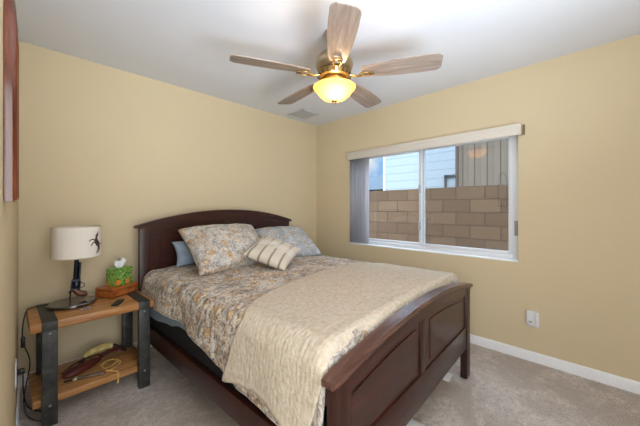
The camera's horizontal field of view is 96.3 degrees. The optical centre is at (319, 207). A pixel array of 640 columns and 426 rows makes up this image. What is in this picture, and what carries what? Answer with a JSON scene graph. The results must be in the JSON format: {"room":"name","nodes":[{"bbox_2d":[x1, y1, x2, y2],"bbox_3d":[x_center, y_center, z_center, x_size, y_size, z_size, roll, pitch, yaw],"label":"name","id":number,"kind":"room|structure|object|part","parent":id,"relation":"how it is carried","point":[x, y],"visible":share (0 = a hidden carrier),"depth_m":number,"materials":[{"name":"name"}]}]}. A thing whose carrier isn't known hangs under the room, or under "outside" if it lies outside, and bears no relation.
{"room":"bedroom","nodes":[
{"label":"bedroom","id":0,"kind":"room"},
{"bbox_2d":[0,0,17,425],"bbox_3d":[-1.437,0.042,1.272,2.032,2.440,0.100,0,0,45],"label":"wall","id":1,"kind":"structure","parent":0,"point":[8,210],"depth_m":0.93,"materials":[{"name":"beige paint"}]},
{"bbox_2d":[3,0,18,201],"bbox_3d":[-0.931,-0.328,0.865,0.156,0.620,0.028,0,0,45],"label":"picture frame","id":2,"kind":"object","parent":1,"relation":"attached to","point":[10,27],"visible":1,"depth_m":0.81,"materials":[{"name":"brown wood"}]},
{"bbox_2d":[15,359,16,387],"bbox_3d":[-1.594,0.867,1.502,0.076,0.125,0.007,0,0,45],"label":"wall outlet","id":3,"kind":"object","parent":1,"relation":"attached to","point":[15,359],"visible":1,"depth_m":1.48,"materials":[{"name":"white plastic"}]},
{"bbox_2d":[15,375,20,425],"bbox_3d":[-1.397,1.222,1.312,2.032,0.080,0.014,0,0,45],"label":"baseboard","id":4,"kind":"structure","parent":1,"relation":"attached to","point":[19,376],"depth_m":1.75,"materials":[{"name":"white paint"}]},
{"bbox_2d":[18,41,315,375],"bbox_3d":[-1.108,0.042,3.127,0.100,2.440,3.206,0,0,45],"label":"wall","id":5,"kind":"structure","parent":0,"point":[116,150],"depth_m":2.44,"materials":[{"name":"beige paint"}]},
{"bbox_2d":[21,342,151,386],"bbox_3d":[-1.085,1.222,3.069,0.014,0.080,2.928,0,0,45],"label":"baseboard","id":6,"kind":"structure","parent":5,"relation":"attached to","point":[134,343],"depth_m":2.06,"materials":[{"name":"white paint"}]},
{"bbox_2d":[16,0,639,125],"bbox_3d":[-0.055,-1.238,1.180,4.332,0.120,4.506,0,0,45],"label":"ceiling","id":7,"kind":"structure","parent":0,"point":[187,44],"depth_m":1.97,"materials":[{"name":"white paint"}]},
{"bbox_2d":[288,109,318,119],"bbox_3d":[-0.208,-1.171,3.598,0.284,0.012,0.284,0,0,45],"label":"ceiling vent","id":8,"kind":"object","parent":7,"relation":"in","point":[304,114],"visible":1,"depth_m":3.58,"materials":[{"name":"white metal"}]},
{"bbox_2d":[229,2,442,107],"bbox_3d":[0.091,-0.936,1.963,1.286,0.482,1.295,0,0,45],"label":"ceiling fan","id":9,"kind":"object","parent":7,"relation":"hanging from","point":[334,65],"visible":1,"depth_m":1.81,"materials":[{"name":"brown wood"}]},
{"bbox_3d":[-0.307,-0.890,1.783,0.487,0.006,0.152,0,11,-20],"label":"blade","id":10,"kind":"part","parent":9,"relation":"part of","materials":[{"name":"brown wood"}]},
{"bbox_3d":[-0.165,-0.890,2.266,0.152,0.006,0.487,-14,8,-37],"label":"blade","id":11,"kind":"part","parent":9,"relation":"part of","materials":[{"name":"grey wood"}]},
{"bbox_3d":[-0.066,-0.876,1.869,0.179,0.032,0.063,0,0,-20],"label":"blade arm","id":12,"kind":"part","parent":9,"relation":"part of","materials":[{"name":"gold metal"}]},
{"bbox_3d":[0.097,-0.767,1.927,0.286,0.094,0.286,0,0,45],"label":"lamp shade","id":13,"kind":"part","parent":9,"relation":"part of","materials":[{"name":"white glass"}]},
{"bbox_3d":[0.102,-0.876,1.755,0.063,0.032,0.179,0,0,-2],"label":"blade arm","id":14,"kind":"part","parent":9,"relation":"part of","materials":[{"name":"gold metal"}]},
{"bbox_3d":[0.109,-0.890,1.499,0.152,0.006,0.487,11,0,-2],"label":"blade","id":15,"kind":"part","parent":9,"relation":"part of","materials":[{"name":"brown wood"}]},
{"bbox_3d":[0.262,-0.876,1.879,0.179,0.032,0.063,0,0,16],"label":"blade arm","id":16,"kind":"part","parent":9,"relation":"part of","materials":[{"name":"gold metal"}]},
{"bbox_3d":[0.338,-0.890,2.281,0.152,0.006,0.487,-13,-7,34],"label":"blade","id":17,"kind":"part","parent":9,"relation":"part of","materials":[{"name":"brown wood"}]},
{"bbox_3d":[0.508,-0.890,1.807,0.487,0.006,0.152,0,-11,16],"label":"blade","id":18,"kind":"part","parent":9,"relation":"part of","materials":[{"name":"grey wood"}]},
{"bbox_2d":[20,343,639,425],"bbox_3d":[-0.055,1.322,1.180,4.332,0.120,4.506,0,0,45],"label":"floor","id":19,"kind":"structure","parent":0,"point":[500,389],"depth_m":1.88,"materials":[{"name":"grey carpet"}]},
{"bbox_2d":[26,290,153,425],"bbox_3d":[-1.574,0.959,1.981,0.478,0.606,0.628,0,0,42],"label":"nightstand","id":20,"kind":"object","parent":19,"relation":"on","point":[47,387],"visible":0.91,"depth_m":1.87,"materials":[{"name":"brown wood"}]},
{"bbox_3d":[-1.873,0.986,1.939,0.038,0.552,0.068,0,0,42],"label":"leg","id":21,"kind":"part","parent":20,"relation":"part of","materials":[{"name":"metal"}]},
{"bbox_3d":[-1.572,0.986,1.666,0.042,0.552,0.068,0,0,42],"label":"leg","id":22,"kind":"part","parent":20,"relation":"part of","materials":[{"name":"metal"}]},
{"bbox_2d":[17,225,100,421],"bbox_3d":[-1.627,0.694,1.828,0.535,1.133,0.410,0,0,45],"label":"table lamp","id":23,"kind":"object","parent":20,"relation":"on","point":[74,242],"visible":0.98,"depth_m":1.88,"materials":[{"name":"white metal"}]},
{"bbox_2d":[21,337,24,347],"bbox_3d":[-1.834,0.832,1.770,0.016,0.064,0.020,0,0,45],"label":"switch","id":24,"kind":"object","parent":23,"relation":"attached to","point":[23,338],"depth_m":1.77,"materials":[{"name":"black plastic"}]},
{"bbox_3d":[-1.708,0.952,1.727,0.460,0.616,0.135,0,0,45],"label":"power cord","id":25,"kind":"part","parent":23,"relation":"part of","materials":[{"name":"black plastic"}]},
{"bbox_3d":[-1.679,0.528,1.965,0.024,0.084,0.056,0,0,45],"label":"revolver frame","id":26,"kind":"part","parent":23,"relation":"part of","materials":[{"name":"metal"}]},
{"bbox_3d":[-1.672,0.233,1.972,0.266,0.208,0.266,0,0,45],"label":"lamp shade","id":27,"kind":"part","parent":23,"relation":"part of","materials":[{"name":"beige fabric"}]},
{"bbox_2d":[28,345,136,409],"bbox_3d":[-1.594,1.133,1.994,0.430,0.042,0.596,0,0,42],"label":"shelf","id":28,"kind":"object","parent":20,"relation":"attached to","point":[128,365],"depth_m":1.90,"materials":[{"name":"brown wood"}]},
{"bbox_2d":[63,371,104,382],"bbox_3d":[-1.526,1.098,1.860,0.213,0.025,0.031,0,0,-28],"label":"knife","id":29,"kind":"object","parent":20,"relation":"on","point":[102,372],"visible":1,"depth_m":1.86,"materials":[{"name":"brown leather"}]},
{"bbox_3d":[-1.494,1.098,1.878,0.139,0.023,0.029,0,0,-27],"label":"handle","id":30,"kind":"part","parent":29,"relation":"part of","materials":[{"name":"brown wood"}]},
{"bbox_2d":[61,347,122,378],"bbox_3d":[-1.607,1.081,2.032,0.094,0.052,0.397,0,0,14],"label":"holster","id":31,"kind":"object","parent":20,"relation":"on","point":[87,364],"visible":1,"depth_m":1.96,"materials":[{"name":"brown leather"}]},
{"bbox_2d":[78,343,126,363],"bbox_3d":[-1.627,1.063,2.129,0.132,0.074,0.296,0,0,38],"label":"powder horn","id":32,"kind":"object","parent":20,"relation":"on","point":[99,348],"visible":0.88,"depth_m":2.14,"materials":[{"name":"yellow"}]},
{"bbox_2d":[99,352,127,382],"bbox_3d":[-1.474,1.127,2.028,0.141,0.097,0.305,0,0,-25],"label":"cord","id":33,"kind":"object","parent":20,"relation":"on","point":[114,359],"visible":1,"depth_m":1.98,"materials":[{"name":"yellow fabric"}]},
{"bbox_2d":[95,281,137,297],"bbox_3d":[-1.552,0.623,2.200,0.164,0.066,0.224,0,0,12],"label":"wooden box","id":34,"kind":"object","parent":20,"relation":"on","point":[105,291],"visible":0.88,"depth_m":2.12,"materials":[{"name":"brown wood"}]},
{"bbox_3d":[-1.553,0.599,2.200,0.160,0.018,0.224,0,0,12],"label":"lid","id":35,"kind":"part","parent":34,"relation":"part of","materials":[{"name":"brown wood"}]},
{"bbox_2d":[106,258,131,286],"bbox_3d":[-1.548,0.487,2.214,0.104,0.203,0.130,0,0,12],"label":"tissue box","id":36,"kind":"object","parent":34,"relation":"on","point":[119,275],"visible":1,"depth_m":2.17,"materials":[{"name":"green cardboard"}]},
{"bbox_2d":[111,299,123,306],"bbox_3d":[-1.391,0.652,1.973,0.042,0.016,0.124,0,0,-17],"label":"remote control","id":37,"kind":"object","parent":20,"relation":"on","point":[118,302],"visible":1,"depth_m":1.95,"materials":[{"name":"black plastic"}]},
{"bbox_3d":[-1.547,0.986,2.298,0.038,0.552,0.068,0,0,42],"label":"leg","id":38,"kind":"part","parent":20,"relation":"part of","materials":[{"name":"metal"}]},
{"bbox_3d":[-1.246,0.986,2.025,0.042,0.552,0.068,0,0,42],"label":"leg","id":39,"kind":"part","parent":20,"relation":"part of","materials":[{"name":"metal"}]},
{"bbox_2d":[133,210,472,425],"bbox_3d":[-0.175,0.640,2.254,2.093,1.244,1.684,0,0,42],"label":"bed","id":40,"kind":"object","parent":19,"relation":"on","point":[385,379],"visible":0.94,"depth_m":1.50,"materials":[{"name":"brown wood"}]},
{"bbox_3d":[-1.450,0.709,2.361,0.050,1.107,0.075,0,0,42],"label":"post","id":41,"kind":"part","parent":40,"relation":"part of","materials":[{"name":"brown wood"}]},
{"bbox_3d":[-1.194,0.381,2.626,0.006,0.463,0.505,0,0,42],"label":"panel","id":42,"kind":"part","parent":40,"relation":"part of","materials":[{"name":"brown wood"}]},
{"bbox_3d":[-0.700,0.977,1.668,1.990,0.120,0.030,0,0,42],"label":"rail","id":43,"kind":"part","parent":40,"relation":"part of","materials":[{"name":"brown wood"}]},
{"bbox_3d":[-0.934,0.107,2.933,0.052,0.132,1.616,0,0,42],"label":"cove moulding","id":44,"kind":"part","parent":40,"relation":"part of","materials":[{"name":"brown wood"}]},
{"bbox_3d":[-0.937,0.526,2.936,0.024,0.972,1.466,0,0,42],"label":"headboard","id":45,"kind":"part","parent":40,"relation":"part of","materials":[{"name":"brown wood"}]},
{"bbox_3d":[-0.925,0.129,2.926,0.014,0.165,1.466,0,0,42],"label":"rail","id":46,"kind":"part","parent":40,"relation":"part of","materials":[{"name":"brown wood"}]},
{"bbox_2d":[150,317,326,425],"bbox_3d":[-0.175,0.878,2.254,1.977,0.202,1.530,0,0,42],"label":"box spring","id":47,"kind":"object","parent":40,"relation":"on","point":[179,336],"visible":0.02,"depth_m":1.80,"materials":[{"name":"black fabric"}]},
{"bbox_3d":[-0.677,0.379,3.204,0.006,0.466,0.565,0,0,42],"label":"panel","id":48,"kind":"part","parent":40,"relation":"part of","materials":[{"name":"brown wood"}]},
{"bbox_3d":[0.068,0.927,1.009,0.046,0.670,0.085,0,0,42],"label":"post","id":49,"kind":"part","parent":40,"relation":"part of","materials":[{"name":"brown wood"}]},
{"bbox_3d":[0.304,0.734,1.255,0.006,0.226,0.580,0,0,42],"label":"panel","id":50,"kind":"part","parent":40,"relation":"part of","materials":[{"name":"brown wood"}]},
{"bbox_3d":[0.581,0.562,1.577,0.048,0.095,1.616,0,0,42],"label":"cove moulding","id":51,"kind":"part","parent":40,"relation":"part of","materials":[{"name":"brown wood"}]},
{"bbox_3d":[0.578,0.775,1.580,0.020,0.523,1.446,0,0,42],"label":"footboard","id":52,"kind":"part","parent":40,"relation":"part of","materials":[{"name":"brown wood"}]},
{"bbox_3d":[0.588,0.587,1.571,0.014,0.133,1.446,0,0,42],"label":"rail","id":53,"kind":"part","parent":40,"relation":"part of","materials":[{"name":"brown wood"}]},
{"bbox_3d":[0.588,0.957,1.571,0.014,0.160,1.445,0,0,42],"label":"rail","id":54,"kind":"part","parent":40,"relation":"part of","materials":[{"name":"brown wood"}]},
{"bbox_3d":[0.813,0.733,1.823,0.006,0.228,0.604,0,0,42],"label":"panel","id":55,"kind":"part","parent":40,"relation":"part of","materials":[{"name":"brown wood"}]},
{"bbox_3d":[1.089,0.927,2.149,0.046,0.670,0.085,0,0,42],"label":"post","id":56,"kind":"part","parent":40,"relation":"part of","materials":[{"name":"brown wood"}]},
{"bbox_2d":[406,419,424,425],"bbox_3d":[0.384,1.250,1.770,0.625,0.021,0.085,0,0,42],"label":"board","id":57,"kind":"object","parent":19,"relation":"on","point":[411,422],"visible":0.02,"depth_m":1.65,"materials":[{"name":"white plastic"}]},
{"bbox_2d":[442,373,452,381],"bbox_3d":[0.730,1.250,2.310,0.620,0.021,0.090,0,0,42],"label":"board","id":58,"kind":"object","parent":19,"relation":"on","point":[448,376],"visible":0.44,"depth_m":2.10,"materials":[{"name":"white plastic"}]},
{"bbox_2d":[316,34,639,381],"bbox_3d":[1.508,0.042,2.698,4.232,2.440,0.150,0,0,45],"label":"wall","id":59,"kind":"structure","parent":0,"point":[577,267],"depth_m":2.27,"materials":[{"name":"beige paint"}]},
{"bbox_2d":[351,135,517,261],"bbox_3d":[1.080,-0.101,3.101,1.799,1.125,0.133,0,0,45],"label":"window","id":60,"kind":"structure","parent":59,"relation":"in","point":[511,255],"depth_m":2.73,"materials":[{"name":"white plastic"}]},
{"bbox_3d":[0.821,-0.109,3.417,0.890,1.052,0.026,0,0,45],"label":"sash","id":61,"kind":"part","parent":60,"relation":"part of","materials":[{"name":"white plastic"}]},
{"bbox_3d":[1.055,0.456,3.075,1.799,0.012,0.061,0,0,45],"label":"sill","id":62,"kind":"part","parent":60,"relation":"part of","materials":[{"name":"white paint"}]},
{"bbox_2d":[347,123,524,242],"bbox_3d":[1.048,-0.132,3.040,1.857,1.137,0.109,0,0,45],"label":"vertical blind","id":63,"kind":"object","parent":60,"relation":"attached to","point":[359,160],"visible":1,"depth_m":3.51,"materials":[{"name":"plastic"}]},
{"bbox_3d":[1.387,-0.109,2.815,0.862,1.052,0.026,0,0,45],"label":"sash","id":64,"kind":"part","parent":60,"relation":"part of","materials":[{"name":"white plastic"}]},
{"bbox_2d":[527,313,538,327],"bbox_3d":[1.749,0.917,2.350,0.078,0.125,0.007,0,0,45],"label":"wall outlet","id":65,"kind":"object","parent":59,"relation":"attached to","point":[537,314],"visible":0.44,"depth_m":2.33,"materials":[{"name":"white plastic"}]},
{"bbox_2d":[526,309,535,325],"bbox_3d":[1.723,0.896,2.341,0.060,0.117,0.042,0,0,45],"label":"plug","id":66,"kind":"object","parent":65,"relation":"attached to","point":[530,314],"visible":1,"depth_m":2.33,"materials":[{"name":"white plastic"}]},
{"bbox_2d":[470,334,639,394],"bbox_3d":[1.415,1.222,2.675,4.132,0.080,0.014,0,0,45],"label":"baseboard","id":67,"kind":"structure","parent":59,"relation":"attached to","point":[609,379],"depth_m":2.22,"materials":[{"name":"white paint"}]},
{"bbox_3d":[-0.196,0.661,2.273,1.920,0.228,1.530,0,0,42],"label":"mattress","id":68,"kind":"object","parent":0,"visible":0},
{"bbox_2d":[150,307,184,329],"bbox_3d":[-0.208,0.675,2.282,1.880,0.313,1.600,0,0,42],"label":"sheet","id":69,"kind":"object","parent":68,"relation":"on","point":[155,315],"visible":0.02,"depth_m":2.00,"materials":[{"name":"blue fabric"}]},
{"bbox_2d":[141,255,459,425],"bbox_3d":[-0.159,0.674,2.238,1.936,0.387,1.690,0,0,42],"label":"quilt","id":70,"kind":"object","parent":69,"relation":"on","point":[210,308],"visible":0.47,"depth_m":1.77,"materials":[{"name":"fabric"}]},
{"bbox_2d":[172,241,194,266],"bbox_3d":[-1.022,0.382,2.610,0.176,0.210,0.600,0,0,42],"label":"pillow","id":71,"kind":"object","parent":70,"relation":"on","point":[184,257],"visible":0.19,"depth_m":2.41,"materials":[{"name":"blue fabric"}]},
{"bbox_2d":[176,223,259,275],"bbox_3d":[-0.779,0.331,2.503,0.525,0.369,0.805,0,0,42],"label":"pillow","id":72,"kind":"object","parent":70,"relation":"on","point":[214,248],"visible":0.84,"depth_m":2.31,"materials":[{"name":"fabric"}]},
{"bbox_2d":[242,235,300,270],"bbox_3d":[-0.393,0.369,2.421,0.364,0.236,0.404,0,0,16],"label":"cushion","id":73,"kind":"object","parent":70,"relation":"on","point":[270,251],"visible":1,"depth_m":2.32,"materials":[{"name":"fabric"}]},
{"bbox_2d":[255,226,321,256],"bbox_3d":[-0.315,0.362,3.043,0.515,0.324,0.790,0,0,42],"label":"pillow","id":74,"kind":"object","parent":70,"relation":"on","point":[296,236],"visible":0.65,"depth_m":2.95,"materials":[{"name":"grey fabric"}]},
{"bbox_2d":[222,263,459,425],"bbox_3d":[0.263,0.685,1.860,0.806,0.421,1.703,0,0,42],"label":"coverlet","id":75,"kind":"object","parent":70,"relation":"on","point":[282,347],"visible":0.93,"depth_m":1.30,"materials":[{"name":"beige fabric"}]},
{"label":"outside","id":76,"kind":"structure","parent":0,"visible":0},
{"bbox_3d":[6.987,1.432,12.101,25.000,0.100,20.944,0,0,45],"label":"ground","id":77,"kind":"structure","parent":76,"visible":0},
{"bbox_2d":[369,176,382,190],"bbox_3d":[3.348,-0.278,17.672,6.800,3.320,5.100,0,0,45],"label":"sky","id":78,"kind":"structure","parent":77,"relation":"on","point":[376,182],"depth_m":15.77,"materials":[{"name":"blue"}]},
{"bbox_2d":[383,146,454,190],"bbox_3d":[6.121,-0.878,7.290,8.490,4.520,3.100,0,0,45],"label":"house","id":79,"kind":"structure","parent":77,"relation":"on","point":[400,172],"depth_m":8.40,"materials":[{"name":"wood"}]},
{"bbox_3d":[3.122,-0.878,10.252,0.060,4.520,3.080,0,0,45],"label":"corner trim","id":80,"kind":"part","parent":79,"relation":"part of","materials":[{"name":"white paint"}]},
{"bbox_3d":[3.747,-0.263,7.492,0.960,1.250,0.060,0,0,45],"label":"window trim","id":81,"kind":"part","parent":79,"relation":"part of","materials":[{"name":"white wood"}]},
{"bbox_2d":[369,185,507,250],"bbox_3d":[1.603,0.567,5.197,17.000,1.790,0.200,0,0,45],"label":"wall","id":82,"kind":"structure","parent":77,"relation":"on","point":[469,216],"depth_m":4.61,"materials":[{"name":"concrete"}]},
{"bbox_2d":[455,139,507,186],"bbox_3d":[4.716,-0.128,4.549,4.350,3.020,2.000,0,0,45],"label":"garden shed","id":83,"kind":"object","parent":77,"relation":"on","point":[483,163],"visible":0.06,"depth_m":5.13,"materials":[{"name":"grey wood"}]},
{"bbox_3d":[2.589,-0.053,5.420,0.045,2.870,0.040,0,0,45],"label":"corner trim","id":84,"kind":"part","parent":83,"relation":"part of","materials":[{"name":"grey wood"}]}
]}

